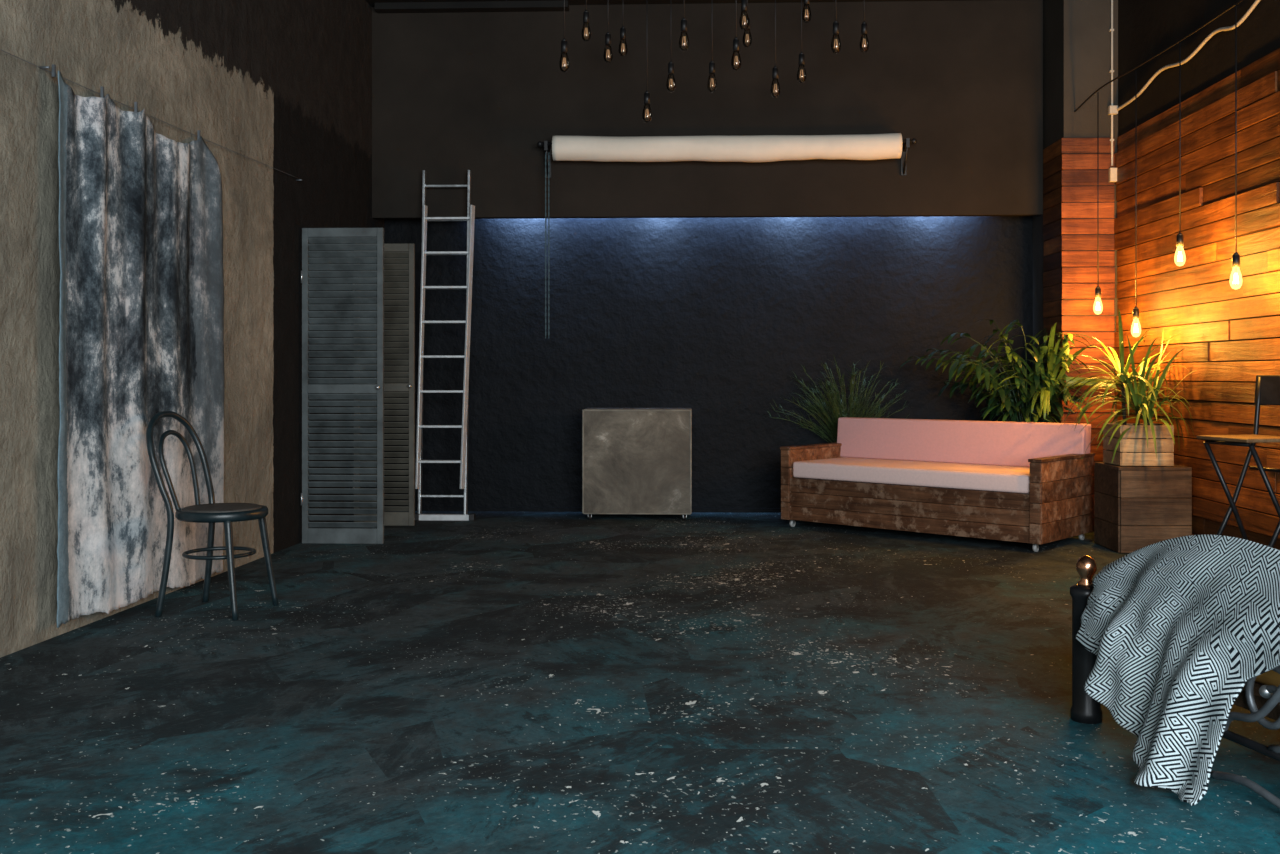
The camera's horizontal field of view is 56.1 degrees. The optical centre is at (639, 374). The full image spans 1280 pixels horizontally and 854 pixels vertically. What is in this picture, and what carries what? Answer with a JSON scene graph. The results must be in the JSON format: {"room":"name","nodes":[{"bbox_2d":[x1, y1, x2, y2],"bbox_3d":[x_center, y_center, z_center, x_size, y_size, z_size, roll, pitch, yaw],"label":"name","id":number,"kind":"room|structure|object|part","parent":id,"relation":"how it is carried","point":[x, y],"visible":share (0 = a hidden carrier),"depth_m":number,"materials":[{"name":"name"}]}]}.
{"room":"studio","nodes":[
{"label":"studio","id":0,"kind":"room"},
{"bbox_2d":[0,0,383,657],"bbox_3d":[-2.627,-0.890,3.905,0.152,3.980,12.000,0,0,5],"label":"wall","id":1,"kind":"structure","parent":0,"point":[285,86],"depth_m":6.68,"materials":[{"name":"paint"}]},
{"bbox_2d":[0,49,301,180],"bbox_3d":[-2.408,-1.260,5.395,0.041,0.050,4.805,0,0,5],"label":"wire","id":2,"kind":"object","parent":1,"relation":"attached to","point":[53,72],"visible":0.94,"depth_m":5.47,"materials":[{"name":"grey metal"}]},
{"bbox_2d":[57,71,224,627],"bbox_3d":[-2.343,-0.087,5.726,0.067,2.336,1.589,0,0,5],"label":"canvas","id":3,"kind":"object","parent":2,"relation":"hanging from","point":[141,311],"visible":0.94,"depth_m":5.55},
{"bbox_2d":[0,511,1279,853],"bbox_3d":[0.794,1.175,3.823,7.700,0.150,12.100,0,0,2],"label":"floor","id":4,"kind":"structure","parent":0,"point":[495,682],"depth_m":3.92,"materials":[{"name":"paint"}]},
{"bbox_2d":[146,411,278,620],"bbox_3d":[-1.999,0.636,5.607,0.518,0.932,0.414,0,0,13],"label":"bentwood chair","id":5,"kind":"object","parent":4,"relation":"on","point":[211,513],"visible":1,"depth_m":5.53,"materials":[{"name":"black metal"}]},
{"bbox_3d":[-1.947,0.620,5.595,0.356,0.013,0.356,0,0,13],"label":"seat","id":6,"kind":"part","parent":5,"relation":"part of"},
{"bbox_2d":[301,228,383,543],"bbox_3d":[-1.945,0.070,7.814,0.543,2.060,0.082,0,0,2],"label":"panel","id":7,"kind":"object","parent":4,"relation":"on","point":[313,239],"depth_m":7.83,"materials":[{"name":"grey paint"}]},
{"bbox_3d":[-1.951,0.085,7.801,0.531,1.530,0.049,0,0,3],"label":"knob and hinges","id":8,"kind":"part","parent":7,"relation":"part of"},
{"bbox_2d":[354,243,414,525],"bbox_3d":[-1.870,0.070,8.776,0.445,2.060,0.035,0,0,2],"label":"panel","id":9,"kind":"object","parent":4,"relation":"on","point":[399,258],"visible":0.59,"depth_m":8.76,"materials":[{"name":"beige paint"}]},
{"bbox_2d":[415,170,474,520],"bbox_3d":[-1.477,-0.241,9.171,0.460,2.682,0.280,0,0,2],"label":"ladder","id":10,"kind":"object","parent":4,"relation":"on","point":[470,218],"visible":0.99,"depth_m":9.12,"materials":[{"name":"grey metal"}]},
{"bbox_2d":[582,408,691,519],"bbox_3d":[-0.016,0.680,9.276,0.829,0.840,0.403,0,0,2],"label":"cabinet","id":11,"kind":"object","parent":4,"relation":"on","point":[635,460],"visible":1,"depth_m":9.08,"materials":[{"name":"grey concrete"}]},
{"bbox_2d":[768,357,910,442],"bbox_3d":[1.567,0.472,9.331,1.182,1.257,0.473,0,0,2],"label":"potted fern","id":12,"kind":"object","parent":4,"relation":"on","point":[838,405],"visible":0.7,"depth_m":9.43,"materials":[{"name":"green plant"}]},
{"bbox_2d":[780,417,1094,551],"bbox_3d":[2.024,0.713,8.347,1.962,0.775,0.851,0,0,42],"label":"sofa","id":13,"kind":"object","parent":4,"relation":"on","point":[1024,482],"visible":1,"depth_m":8.11,"materials":[{"name":"brown wood"}]},
{"bbox_2d":[793,457,1030,493],"bbox_3d":[2.023,0.682,8.345,1.790,0.115,0.785,0,0,42],"label":"seat cushion","id":14,"kind":"object","parent":13,"relation":"on","point":[920,474],"depth_m":8.15,"materials":[{"name":"white fabric"}]},
{"bbox_2d":[837,417,1090,466],"bbox_3d":[2.253,0.475,8.585,1.910,0.300,0.157,0,0,42],"label":"backrest cushion","id":15,"kind":"object","parent":13,"relation":"on","point":[992,443],"depth_m":8.49,"materials":[{"name":"pink fabric"}]},
{"bbox_2d":[899,319,1117,422],"bbox_3d":[2.694,0.344,8.619,1.220,1.513,1.425,0,0,-23],"label":"potted palm","id":16,"kind":"object","parent":4,"relation":"on","point":[1045,400],"visible":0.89,"depth_m":8.55,"materials":[{"name":"plant"}]},
{"bbox_2d":[1094,462,1191,552],"bbox_3d":[3.175,0.834,7.600,0.444,0.533,0.452,0,0,2],"label":"wooden crate","id":17,"kind":"object","parent":4,"relation":"on","point":[1136,507],"visible":0.81,"depth_m":7.38,"materials":[{"name":"brown wood"}]},
{"bbox_2d":[1051,310,1194,465],"bbox_3d":[3.015,0.078,7.604,0.740,0.976,1.022,0,0,2],"label":"potted plant","id":18,"kind":"object","parent":17,"relation":"on","point":[1148,443],"visible":1,"depth_m":7.47,"materials":[{"name":"plant"}]},
{"bbox_2d":[1103,423,1173,465],"bbox_3d":[3.147,0.439,7.587,0.326,0.255,0.326,0,0,2],"label":"planter","id":19,"kind":"object","parent":17,"relation":"on","point":[1132,450],"depth_m":7.43,"materials":[{"name":"wood"}]},
{"bbox_2d":[1070,555,1279,808],"bbox_3d":[2.506,0.564,3.359,1.998,1.073,1.500,0,0,-13],"label":"bed","id":20,"kind":"object","parent":4,"relation":"on","point":[1260,695],"visible":0.3,"depth_m":3.22,"materials":[{"name":"black metal"}]},
{"bbox_2d":[1075,535,1279,805],"bbox_3d":[1.738,0.756,3.260,0.883,0.662,1.111,0,0,-13],"label":"throw blanket","id":21,"kind":"object","parent":20,"relation":"on","point":[1177,628],"visible":1,"depth_m":3.20,"materials":[{"name":"fabric"}]},
{"bbox_3d":[2.536,0.740,3.366,1.760,0.200,1.300,0,0,-13],"label":"mattress","id":22,"kind":"part","parent":20,"relation":"part of","materials":[{"name":"fabric"}]},
{"bbox_2d":[1196,375,1279,547],"bbox_3d":[3.081,0.553,6.007,0.448,1.106,0.400,0,0,-14],"label":"bar chair","id":23,"kind":"object","parent":4,"relation":"on","point":[1267,387],"visible":0.73,"depth_m":6.13,"materials":[{"name":"black metal"}]},
{"bbox_3d":[3.058,0.318,6.001,0.360,0.020,0.360,0,0,-14],"label":"seat","id":24,"kind":"part","parent":23,"relation":"part of","materials":[{"name":"brown wood"}]},
{"bbox_3d":[3.269,0.077,6.053,0.060,0.155,0.400,0,0,-14],"label":"backrest","id":25,"kind":"part","parent":23,"relation":"part of","materials":[{"name":"black plastic"}]},
{"bbox_2d":[365,0,1043,12],"bbox_3d":[0.794,-2.915,3.823,7.700,0.170,12.100,0,0,2],"label":"ceiling","id":26,"kind":"structure","parent":0,"point":[381,6],"depth_m":9.26,"materials":[{"name":"paint"}]},
{"bbox_2d":[372,0,1042,218],"bbox_3d":[0.493,-2.055,9.343,5.205,1.650,0.090,0,0,2],"label":"bulkhead","id":27,"kind":"object","parent":26,"relation":"attached to","point":[454,94],"depth_m":9.30,"materials":[{"name":"black paint"}]},
{"bbox_2d":[537,133,916,337],"bbox_3d":[0.653,-1.054,9.155,2.880,1.550,0.270,0,0,2],"label":"paper roll","id":28,"kind":"object","parent":27,"relation":"attached to","point":[752,148],"visible":1,"depth_m":9.05,"materials":[{"name":"white paper"}]},
{"bbox_3d":[-0.707,-0.989,9.158,0.033,1.420,0.009,0,0,2],"label":"pull chain","id":29,"kind":"part","parent":28,"relation":"part of","materials":[{"name":"black metal"}]},
{"bbox_2d":[559,0,868,122],"bbox_3d":[0.526,-2.282,8.036,2.250,1.197,1.000,0,0,2],"label":"cluster","id":30,"kind":"object","parent":26,"relation":"hanging from","point":[744,3],"visible":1,"depth_m":8.09,"materials":[{"name":"glass"}]},
{"bbox_2d":[384,216,1032,507],"bbox_3d":[0.714,-0.890,9.700,5.900,3.980,0.160,0,0,2],"label":"wall","id":31,"kind":"structure","parent":0,"point":[715,318],"depth_m":9.63,"materials":[{"name":"black paint"}]},
{"bbox_2d":[415,507,780,512],"bbox_3d":[0.536,1.083,9.617,5.150,0.035,0.020,0,0,2],"label":"baseboard","id":32,"kind":"structure","parent":31,"relation":"attached to","point":[497,509],"depth_m":9.65,"materials":[{"name":"black paint"}]},
{"bbox_2d":[1033,0,1117,461],"bbox_3d":[3.300,-0.890,9.133,0.390,3.980,0.780,0,0,2],"label":"wall","id":33,"kind":"structure","parent":0,"point":[1076,34],"depth_m":8.75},
{"bbox_2d":[1043,137,1114,464],"bbox_3d":[3.268,-0.315,8.956,0.380,2.826,0.476,0,0,2],"label":"cladding","id":34,"kind":"object","parent":33,"relation":"attached to","point":[1064,179],"depth_m":8.73,"materials":[{"name":"brown wood"}]},
{"bbox_2d":[1108,0,1117,181],"bbox_3d":[3.429,-2.140,8.708,0.060,1.480,0.060,0,0,2],"label":"conduit","id":35,"kind":"object","parent":33,"relation":"attached to","point":[1112,109],"depth_m":8.71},
{"bbox_2d":[1074,0,1242,111],"bbox_3d":[3.149,-1.938,7.085,0.226,0.048,3.320,0,0,-3],"label":"cable","id":36,"kind":"object","parent":33,"relation":"attached to","point":[1239,1],"visible":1,"depth_m":7.20,"materials":[{"name":"black metal"}]},
{"bbox_2d":[1095,92,1100,307],"bbox_3d":[3.151,-1.181,8.256,0.062,1.529,0.061,0,0,2],"label":"pendant lamp","id":37,"kind":"object","parent":36,"relation":"hanging from","point":[1097,289],"visible":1,"depth_m":8.25,"materials":[{"name":"glass"}]},
{"bbox_2d":[1133,70,1138,329],"bbox_3d":[3.164,-1.093,7.655,0.062,1.704,0.061,0,0,2],"label":"pendant lamp","id":38,"kind":"object","parent":36,"relation":"hanging from","point":[1135,309],"visible":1,"depth_m":7.65,"materials":[{"name":"glass"}]},
{"bbox_2d":[1176,42,1183,260],"bbox_3d":[3.152,-1.290,7.005,0.062,1.310,0.061,0,0,2],"label":"pendant lamp","id":39,"kind":"object","parent":36,"relation":"hanging from","point":[1179,241],"visible":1,"depth_m":7.00,"materials":[{"name":"glass"}]},
{"bbox_2d":[1232,5,1239,283],"bbox_3d":[3.131,-1.197,6.304,0.062,1.496,0.061,0,0,2],"label":"pendant lamp","id":40,"kind":"object","parent":36,"relation":"hanging from","point":[1235,257],"visible":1,"depth_m":6.30,"materials":[{"name":"glass"}]},
{"bbox_2d":[1117,0,1260,110],"bbox_3d":[3.393,-1.995,7.098,0.032,0.172,3.241,0,0,2],"label":"cable conduit","id":41,"kind":"object","parent":33,"relation":"attached to","point":[1256,2],"visible":0.98,"depth_m":7.33,"materials":[{"name":"white plastic"}]},
{"bbox_2d":[1118,0,1279,534],"bbox_3d":[3.887,-0.890,3.577,1.200,3.980,11.840,0,0,2],"label":"wall","id":42,"kind":"structure","parent":0,"point":[1146,28],"depth_m":7.60,"materials":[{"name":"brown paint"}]},
{"bbox_2d":[1115,48,1279,549],"bbox_3d":[3.399,-0.315,7.047,0.035,2.822,3.335,0,0,2],"label":"cladding","id":43,"kind":"object","parent":42,"relation":"attached to","point":[1208,116],"depth_m":7.12,"materials":[{"name":"brown wood"}]}
]}

